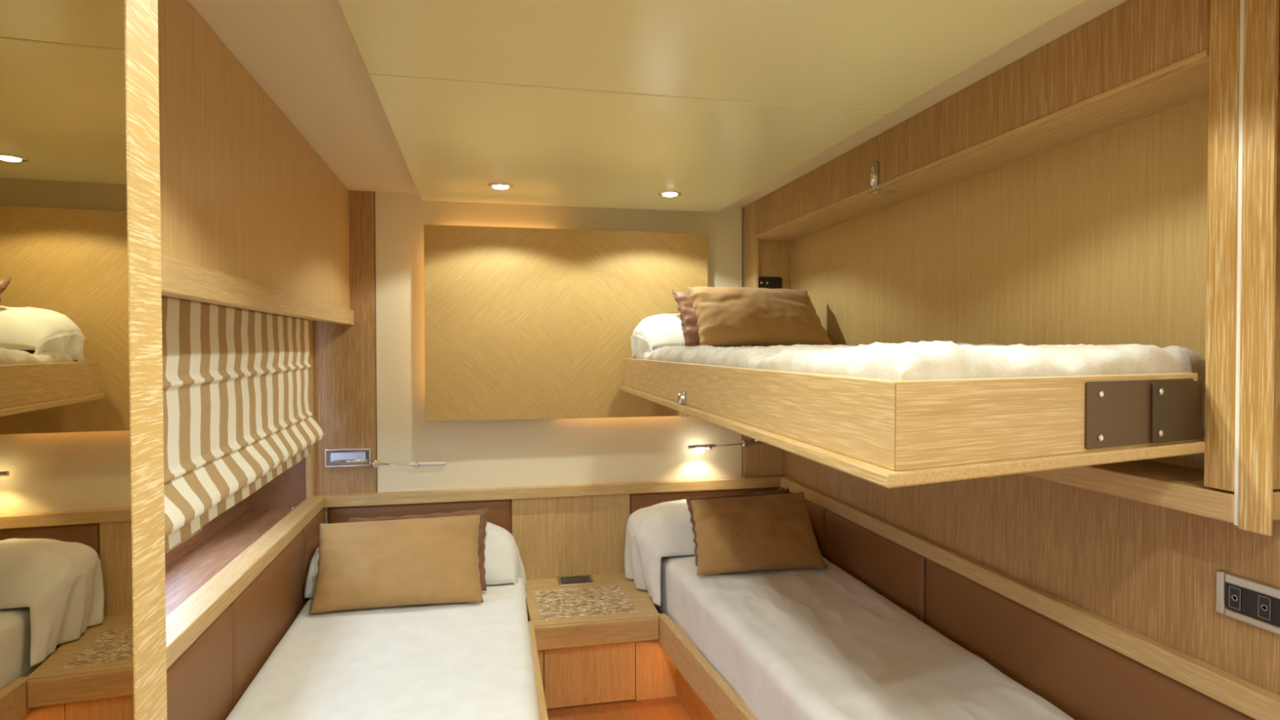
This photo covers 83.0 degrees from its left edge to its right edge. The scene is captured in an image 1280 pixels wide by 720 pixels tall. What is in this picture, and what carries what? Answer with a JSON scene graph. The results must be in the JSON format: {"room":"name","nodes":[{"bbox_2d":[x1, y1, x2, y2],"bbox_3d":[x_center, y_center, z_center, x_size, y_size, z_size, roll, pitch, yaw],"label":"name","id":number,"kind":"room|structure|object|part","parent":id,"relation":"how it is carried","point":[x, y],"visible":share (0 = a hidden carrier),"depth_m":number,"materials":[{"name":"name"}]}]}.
{"room":"yacht cabin","nodes":[
{"label":"yacht cabin","id":0,"kind":"room"},
{"bbox_2d":[164,494,251,568],"bbox_3d":[-1.054,0.314,0.739,0.050,1.872,4.120,0,1,-12],"label":"wall","id":1,"kind":"structure","parent":0,"point":[228,517],"depth_m":2.30,"materials":[{"name":"brown wood"}]},
{"bbox_2d":[164,527,202,554],"bbox_3d":[-1.190,0.258,1.435,0.030,0.560,1.600,0,1,-12],"label":"window","id":2,"kind":"structure","parent":1,"relation":"in","point":[201,528],"depth_m":2.11,"materials":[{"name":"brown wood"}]},
{"bbox_2d":[166,605,232,719],"bbox_3d":[-0.922,0.784,1.414,0.020,0.387,0.721,0,1,-12],"label":"wall padding","id":3,"kind":"object","parent":1,"relation":"attached to","point":[199,682],"visible":0.63,"depth_m":1.58,"materials":[{"name":"brown"}]},
{"bbox_2d":[164,506,295,617],"bbox_3d":[-0.928,0.609,0.745,0.195,0.040,4.070,0,1,-12],"label":"trim","id":4,"kind":"structure","parent":1,"relation":"attached to","point":[185,576],"depth_m":2.11,"materials":[{"name":"brown wood"}]},
{"bbox_2d":[161,295,324,552],"bbox_3d":[-0.995,0.128,1.729,0.077,0.520,1.903,0,1,-12],"label":"blind","id":5,"kind":"object","parent":1,"relation":"attached to","point":[237,414],"visible":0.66,"depth_m":1.76,"materials":[{"name":"fabric"}]},
{"bbox_2d":[165,495,324,669],"bbox_3d":[-0.809,0.579,0.796,0.080,0.042,4.120,0,1,-12],"label":"trim","id":6,"kind":"structure","parent":1,"relation":"attached to","point":[186,623],"depth_m":1.78,"materials":[{"name":"brown wood"}]},
{"bbox_2d":[157,0,354,324],"bbox_3d":[-0.854,-0.362,0.768,0.360,0.521,4.114,0,1,-12],"label":"upper cabinet","id":7,"kind":"object","parent":1,"relation":"attached to","point":[253,218],"visible":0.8,"depth_m":1.51,"materials":[{"name":"brown wood"}]},
{"bbox_2d":[229,531,304,709],"bbox_3d":[-1.075,0.773,2.121,0.020,0.387,0.721,0,1,-12],"label":"wall padding","id":8,"kind":"object","parent":1,"relation":"attached to","point":[263,613],"visible":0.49,"depth_m":2.02,"materials":[{"name":"brown"}]},
{"bbox_2d":[262,191,783,524],"bbox_3d":[-0.351,0.273,3.042,2.400,1.872,0.074,0,1,-12],"label":"wall","id":9,"kind":"structure","parent":0,"point":[507,453],"depth_m":2.96,"materials":[{"name":"beige paint"}]},
{"bbox_2d":[251,457,306,508],"bbox_3d":[-1.367,0.203,2.752,0.192,0.705,0.050,0,1,-12],"label":"trim","id":10,"kind":"structure","parent":9,"relation":"attached to","point":[287,489],"depth_m":2.74,"materials":[{"name":"brown wood"}]},
{"bbox_2d":[306,320,314,498],"bbox_3d":[-1.262,0.188,2.766,0.018,0.675,0.054,0,1,-12],"label":"trim","id":11,"kind":"structure","parent":9,"relation":"attached to","point":[310,459],"depth_m":2.75,"materials":[{"name":"brown wood"}]},
{"bbox_2d":[301,508,325,605],"bbox_3d":[-1.188,0.764,2.639,0.020,0.387,0.335,0,1,-12],"label":"wall padding","id":12,"kind":"object","parent":9,"relation":"attached to","point":[311,531],"visible":0.29,"depth_m":2.56,"materials":[{"name":"brown leather"}]},
{"bbox_2d":[312,190,376,495],"bbox_3d":[-1.160,-0.067,2.818,0.244,1.182,0.012,0,1,-12],"label":"wall panel","id":13,"kind":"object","parent":9,"relation":"attached to","point":[344,355],"depth_m":2.82,"materials":[{"name":"brown wood"}]},
{"bbox_2d":[324,447,445,467],"bbox_3d":[-0.993,0.383,2.830,0.457,0.078,0.040,0,1,-4],"label":"reading lamp","id":14,"kind":"object","parent":9,"relation":"attached to","point":[343,457],"visible":1,"depth_m":2.82,"materials":[{"name":"silver metal"}]},
{"bbox_3d":[-1.137,0.379,2.819,0.168,0.070,0.010,0,1,-12],"label":"cup frame","id":15,"kind":"part","parent":14,"relation":"part of","materials":[{"name":"silver metal"}]},
{"bbox_3d":[-0.965,0.407,2.826,0.143,0.007,0.005,0,1,0],"label":"arm","id":16,"kind":"part","parent":14,"relation":"part of","materials":[{"name":"silver metal"}]},
{"bbox_2d":[327,499,511,533],"bbox_3d":[-0.866,0.759,2.878,0.702,0.387,0.015,0,1,-12],"label":"pad","id":17,"kind":"object","parent":9,"relation":"attached to","point":[500,512],"visible":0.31,"depth_m":2.87,"materials":[{"name":"brown"}]},
{"bbox_2d":[324,475,784,507],"bbox_3d":[-0.288,0.541,3.000,1.902,0.042,0.044,0,1,-12],"label":"trim","id":18,"kind":"structure","parent":9,"relation":"attached to","point":[669,486],"depth_m":2.96,"materials":[{"name":"brown wood"}]},
{"bbox_2d":[373,191,742,493],"bbox_3d":[-0.295,-0.072,3.010,1.526,1.182,0.004,0,1,-12],"label":"trim","id":19,"kind":"structure","parent":9,"relation":"attached to","point":[374,192],"depth_m":2.85,"materials":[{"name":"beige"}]},
{"bbox_2d":[423,224,707,422],"bbox_3d":[-0.283,-0.147,2.978,1.154,0.769,0.068,0,1,-12],"label":"wall panel","id":20,"kind":"object","parent":9,"relation":"attached to","point":[521,323],"visible":0.79,"depth_m":2.92,"materials":[{"name":"brown wood"}]},
{"bbox_2d":[511,493,630,621],"bbox_3d":[-0.284,0.885,3.019,0.490,0.648,0.021,0,1,-12],"label":"trim","id":21,"kind":"structure","parent":9,"relation":"attached to","point":[554,537],"depth_m":3.00,"materials":[{"name":"brown wood"}]},
{"bbox_2d":[630,487,777,515],"bbox_3d":[0.285,0.753,3.128,0.666,0.387,0.015,0,1,-12],"label":"pad","id":22,"kind":"object","parent":9,"relation":"attached to","point":[639,500],"visible":0.23,"depth_m":3.09,"materials":[{"name":"brown"}]},
{"bbox_2d":[687,436,767,453],"bbox_3d":[0.393,0.348,3.127,0.404,0.092,0.036,-1,1,-22],"label":"reading lamp","id":23,"kind":"object","parent":9,"relation":"attached to","point":[751,441],"visible":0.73,"depth_m":3.10,"materials":[{"name":"silver metal"}]},
{"bbox_3d":[0.389,0.365,3.119,0.151,0.007,0.005,-1,1,-24],"label":"arm","id":24,"kind":"part","parent":23,"relation":"part of","materials":[{"name":"silver metal"}]},
{"bbox_3d":[0.529,0.336,3.179,0.112,0.070,0.010,0,1,-12],"label":"cup frame","id":25,"kind":"part","parent":23,"relation":"part of","materials":[{"name":"silver metal"}]},
{"bbox_2d":[742,435,784,476],"bbox_3d":[0.545,0.353,3.194,0.189,0.316,0.012,0,1,-12],"label":"trim","id":26,"kind":"structure","parent":9,"relation":"attached to","point":[765,460],"depth_m":3.19,"materials":[{"name":"brown wood"}]},
{"bbox_2d":[546,696,692,719],"bbox_3d":[0.094,1.263,1.014,2.400,0.040,4.300,0,1,-12],"label":"floor","id":27,"kind":"structure","parent":0,"point":[665,708],"depth_m":2.51,"materials":[{"name":"brown wood"}]},
{"bbox_2d":[0,0,167,719],"bbox_3d":[-0.219,0.344,-0.153,0.036,1.819,1.586,0,1,-15],"label":"mirror","id":28,"kind":"object","parent":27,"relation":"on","point":[82,580],"visible":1,"depth_m":0.48,"materials":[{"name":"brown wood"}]},
{"bbox_2d":[528,621,548,719],"bbox_3d":[-0.591,1.066,1.767,0.741,0.330,2.270,0,1,-12],"label":"bed","id":29,"kind":"object","parent":27,"relation":"on","point":[542,709],"visible":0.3,"depth_m":2.04,"materials":[{"name":"brown wood"}]},
{"bbox_2d":[225,568,539,719],"bbox_3d":[-0.607,0.908,1.769,0.744,0.206,2.233,0,1,-12],"label":"mattress","id":30,"kind":"object","parent":29,"relation":"on","point":[460,660],"visible":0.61,"depth_m":1.90,"materials":[{"name":"white fabric"}]},
{"bbox_2d":[309,514,483,613],"bbox_3d":[-0.798,0.670,2.403,0.543,0.251,0.228,0,1,-12],"label":"cushion","id":31,"kind":"object","parent":30,"relation":"on","point":[371,564],"visible":1,"depth_m":2.35,"materials":[{"name":"beige fabric"}]},
{"bbox_2d":[304,521,526,597],"bbox_3d":[-0.792,0.749,2.673,0.751,0.267,0.383,0,1,-12],"label":"bed pillow","id":32,"kind":"object","parent":30,"relation":"on","point":[503,564],"visible":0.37,"depth_m":2.60,"materials":[{"name":"white fabric"}]},
{"bbox_2d":[347,507,488,591],"bbox_3d":[-0.772,0.665,2.512,0.488,0.240,0.210,0,1,-12],"label":"cushion","id":33,"kind":"object","parent":30,"relation":"on","point":[483,512],"visible":0.06,"depth_m":2.58,"materials":[{"name":"brown fabric"}]},
{"bbox_2d":[525,573,675,708],"bbox_3d":[-0.161,1.055,2.778,0.550,0.317,0.507,0,1,-12],"label":"nightstand","id":34,"kind":"object","parent":27,"relation":"on","point":[597,636],"visible":0.74,"depth_m":2.57,"materials":[{"name":"brown wood"}]},
{"bbox_3d":[-0.262,0.898,2.950,0.144,0.005,0.108,0,1,-12],"label":"socket plate","id":35,"kind":"part","parent":34,"relation":"part of","materials":[{"name":"silver metal"}]},
{"bbox_2d":[560,575,591,583],"bbox_3d":[-0.262,0.895,2.951,0.120,0.002,0.080,0,1,-12],"label":"socket","id":36,"kind":"object","parent":34,"relation":"attached to","point":[575,579],"depth_m":2.94,"materials":[{"name":"black plastic"}]},
{"bbox_3d":[-0.177,1.072,2.557,0.322,0.280,0.022,0,1,-12],"label":"cupboard door","id":37,"kind":"part","parent":34,"relation":"part of","materials":[{"name":"brown wood"}]},
{"bbox_2d":[657,613,758,719],"bbox_3d":[0.575,1.075,1.733,0.635,0.310,1.908,0,1,-12],"label":"bed","id":38,"kind":"object","parent":27,"relation":"on","point":[701,691],"visible":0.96,"depth_m":2.26,"materials":[{"name":"brown wood"}]},
{"bbox_2d":[647,554,1074,719],"bbox_3d":[0.557,0.866,1.964,0.628,0.259,2.341,0,1,-12],"label":"mattress","id":39,"kind":"object","parent":38,"relation":"on","point":[797,643],"visible":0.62,"depth_m":1.89,"materials":[{"name":"white fabric"}]},
{"bbox_2d":[624,499,695,605],"bbox_3d":[0.310,0.734,2.908,0.705,0.322,0.396,0,1,-15],"label":"bed pillow","id":40,"kind":"object","parent":39,"relation":"on","point":[664,529],"visible":0.4,"depth_m":2.75,"materials":[{"name":"white fabric"}]},
{"bbox_2d":[685,488,789,565],"bbox_3d":[0.390,0.609,2.663,0.436,0.226,0.195,0,1,-12],"label":"cushion","id":41,"kind":"object","parent":39,"relation":"on","point":[786,491],"visible":0.09,"depth_m":2.71,"materials":[{"name":"brown fabric"}]},
{"bbox_2d":[690,491,826,575],"bbox_3d":[0.402,0.610,2.562,0.465,0.235,0.208,0,1,-12],"label":"cushion","id":42,"kind":"object","parent":39,"relation":"on","point":[775,531],"visible":1,"depth_m":2.51,"materials":[{"name":"beige fabric"}]},
{"bbox_2d":[186,0,1128,207],"bbox_3d":[0.091,-0.653,0.981,2.400,0.048,4.300,0,1,-12],"label":"ceiling","id":43,"kind":"structure","parent":0,"point":[304,55],"depth_m":1.64,"materials":[{"name":"beige paint"}]},
{"bbox_2d":[367,72,890,212],"bbox_3d":[-0.118,-0.629,2.281,1.207,0.042,1.322,0,1,-12],"label":"ceiling panel","id":44,"kind":"object","parent":43,"relation":"attached to","point":[455,139],"visible":0.76,"depth_m":2.01,"materials":[{"name":"beige paint"}]},
{"bbox_2d":[487,182,513,189],"bbox_3d":[-0.490,-0.608,2.545,0.090,0.009,0.090,0,1,-12],"label":"recessed light","id":45,"kind":"object","parent":44,"relation":"attached to","point":[494,185],"visible":1,"depth_m":2.53,"materials":[{"name":"silver metal"}]},
{"bbox_2d":[657,191,682,196],"bbox_3d":[0.111,-0.611,2.675,0.090,0.009,0.090,0,1,-12],"label":"recessed light","id":46,"kind":"object","parent":44,"relation":"attached to","point":[664,193],"visible":1,"depth_m":2.66,"materials":[{"name":"silver metal"}]},
{"bbox_2d":[337,0,1084,111],"bbox_3d":[0.309,-0.597,0.313,1.207,0.042,2.700,0,1,-12],"label":"ceiling panel","id":47,"kind":"object","parent":43,"relation":"attached to","point":[882,55],"visible":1,"depth_m":1.35,"materials":[{"name":"beige paint"}]},
{"bbox_2d":[783,450,1279,695],"bbox_3d":[1.103,0.741,1.214,0.138,0.992,4.120,0,1,-12],"label":"wall","id":48,"kind":"structure","parent":0,"point":[1148,570],"depth_m":1.51,"materials":[{"name":"brown wood"}]},
{"bbox_2d":[781,488,826,558],"bbox_3d":[0.667,0.754,2.991,0.012,0.387,0.433,0,1,-11],"label":"wall padding","id":49,"kind":"object","parent":48,"relation":"attached to","point":[816,513],"visible":0.19,"depth_m":2.82,"materials":[{"name":"brown leather"}]},
{"bbox_2d":[825,509,925,622],"bbox_3d":[0.773,0.763,2.455,0.012,0.387,0.655,0,1,-11],"label":"wall padding","id":50,"kind":"object","parent":48,"relation":"attached to","point":[895,571],"visible":0.4,"depth_m":2.37,"materials":[{"name":"brown"}]},
{"bbox_2d":[780,476,1279,719],"bbox_3d":[1.041,0.567,1.177,0.062,0.046,4.083,0,1,-11],"label":"trim","id":51,"kind":"structure","parent":48,"relation":"attached to","point":[1256,702],"depth_m":1.53,"materials":[{"name":"brown wood"}]},
{"bbox_2d":[924,558,1255,719],"bbox_3d":[0.962,0.779,1.497,0.012,0.387,1.293,0,1,-11],"label":"wall padding","id":52,"kind":"object","parent":48,"relation":"attached to","point":[1085,678],"visible":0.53,"depth_m":1.62,"materials":[{"name":"brown"}]},
{"bbox_2d":[1215,568,1279,635],"bbox_3d":[1.035,0.406,1.200,0.022,0.076,0.149,0,1,-12],"label":"electrical outlet","id":53,"kind":"object","parent":48,"relation":"attached to","point":[1253,602],"visible":1,"depth_m":1.22,"materials":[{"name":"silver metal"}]},
{"bbox_2d":[1225,582,1279,626],"bbox_3d":[1.035,0.408,1.200,0.014,0.044,0.117,0,1,-12],"label":"switch","id":54,"kind":"object","parent":53,"relation":"attached to","point":[1249,602],"depth_m":1.21,"materials":[{"name":"black plastic"}]},
{"bbox_3d":[1.121,-0.195,1.202,0.098,0.880,4.120,0,1,-12],"label":"wall","id":55,"kind":"structure","parent":0,"visible":0},
{"bbox_2d":[758,276,782,288],"bbox_3d":[0.549,-0.243,3.058,0.108,0.215,0.009,0,1,-12],"label":"light switch","id":56,"kind":"object","parent":55,"relation":"attached to","point":[771,282],"visible":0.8,"depth_m":3.06,"materials":[{"name":"black plastic"}]},
{"bbox_2d":[870,161,897,194],"bbox_3d":[0.706,-0.530,2.103,0.076,0.088,0.030,0,1,-12],"label":"latch keeper","id":57,"kind":"object","parent":55,"relation":"attached to","point":[874,166],"visible":1,"depth_m":2.09,"materials":[{"name":"silver metal"}]},
{"bbox_2d":[619,358,1204,488],"bbox_3d":[0.465,0.080,1.968,0.802,0.144,2.089,0,1,-12],"label":"bunk","id":58,"kind":"object","parent":55,"relation":"attached to","point":[888,433],"visible":0.98,"depth_m":1.03,"materials":[{"name":"brown wood"}]},
{"bbox_2d":[631,340,1205,435],"bbox_3d":[0.481,0.036,1.984,0.745,0.159,2.016,0,1,-12],"label":"mattress","id":59,"kind":"object","parent":58,"relation":"on","point":[921,360],"visible":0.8,"depth_m":1.11,"materials":[{"name":"white fabric"}]},
{"bbox_2d":[631,313,728,357],"bbox_3d":[0.310,-0.098,2.816,0.680,0.178,0.320,0,1,-12],"label":"bed pillow","id":60,"kind":"object","parent":59,"relation":"on","point":[659,331],"visible":0.34,"depth_m":2.67,"materials":[{"name":"white fabric"}]},
{"bbox_2d":[671,289,700,346],"bbox_3d":[0.374,-0.158,2.723,0.494,0.214,0.137,0,1,-12],"label":"cushion","id":61,"kind":"object","parent":59,"relation":"on","point":[685,303],"visible":0.13,"depth_m":2.67,"materials":[{"name":"brown fabric"}]},
{"bbox_2d":[687,285,833,346],"bbox_3d":[0.434,-0.159,2.630,0.505,0.223,0.182,0,1,-12],"label":"cushion","id":62,"kind":"object","parent":59,"relation":"on","point":[726,317],"visible":0.99,"depth_m":2.57,"materials":[{"name":"beige fabric"}]},
{"bbox_3d":[0.753,0.078,1.087,0.262,0.096,0.004,-1,1,-25],"label":"hinge plate","id":63,"kind":"part","parent":58,"relation":"part of","materials":[{"name":"brown paint"}]},
{"bbox_3d":[0.829,0.079,1.118,0.130,0.092,0.004,-1,1,-25],"label":"pivot arm","id":64,"kind":"part","parent":58,"relation":"part of","materials":[{"name":"brown metal"}]},
{"bbox_2d":[743,0,1279,536],"bbox_3d":[0.882,-0.197,1.621,0.188,0.888,3.200,0,1,-12],"label":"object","id":65,"kind":"structure","parent":55,"relation":"attached to","point":[1117,181],"depth_m":1.46,"materials":[{"name":"brown wood"}]},
{"bbox_3d":[0.689,-0.498,2.080,0.010,0.010,1.930,0,1,-12],"label":"edge moulding","id":66,"kind":"part","parent":65,"relation":"part of","materials":[{"name":"brown wood"}]},
{"bbox_3d":[0.988,-0.216,1.138,0.184,0.834,0.047,0,1,-12],"label":"post","id":67,"kind":"part","parent":65,"relation":"part of","materials":[{"name":"brown wood"}]}
]}

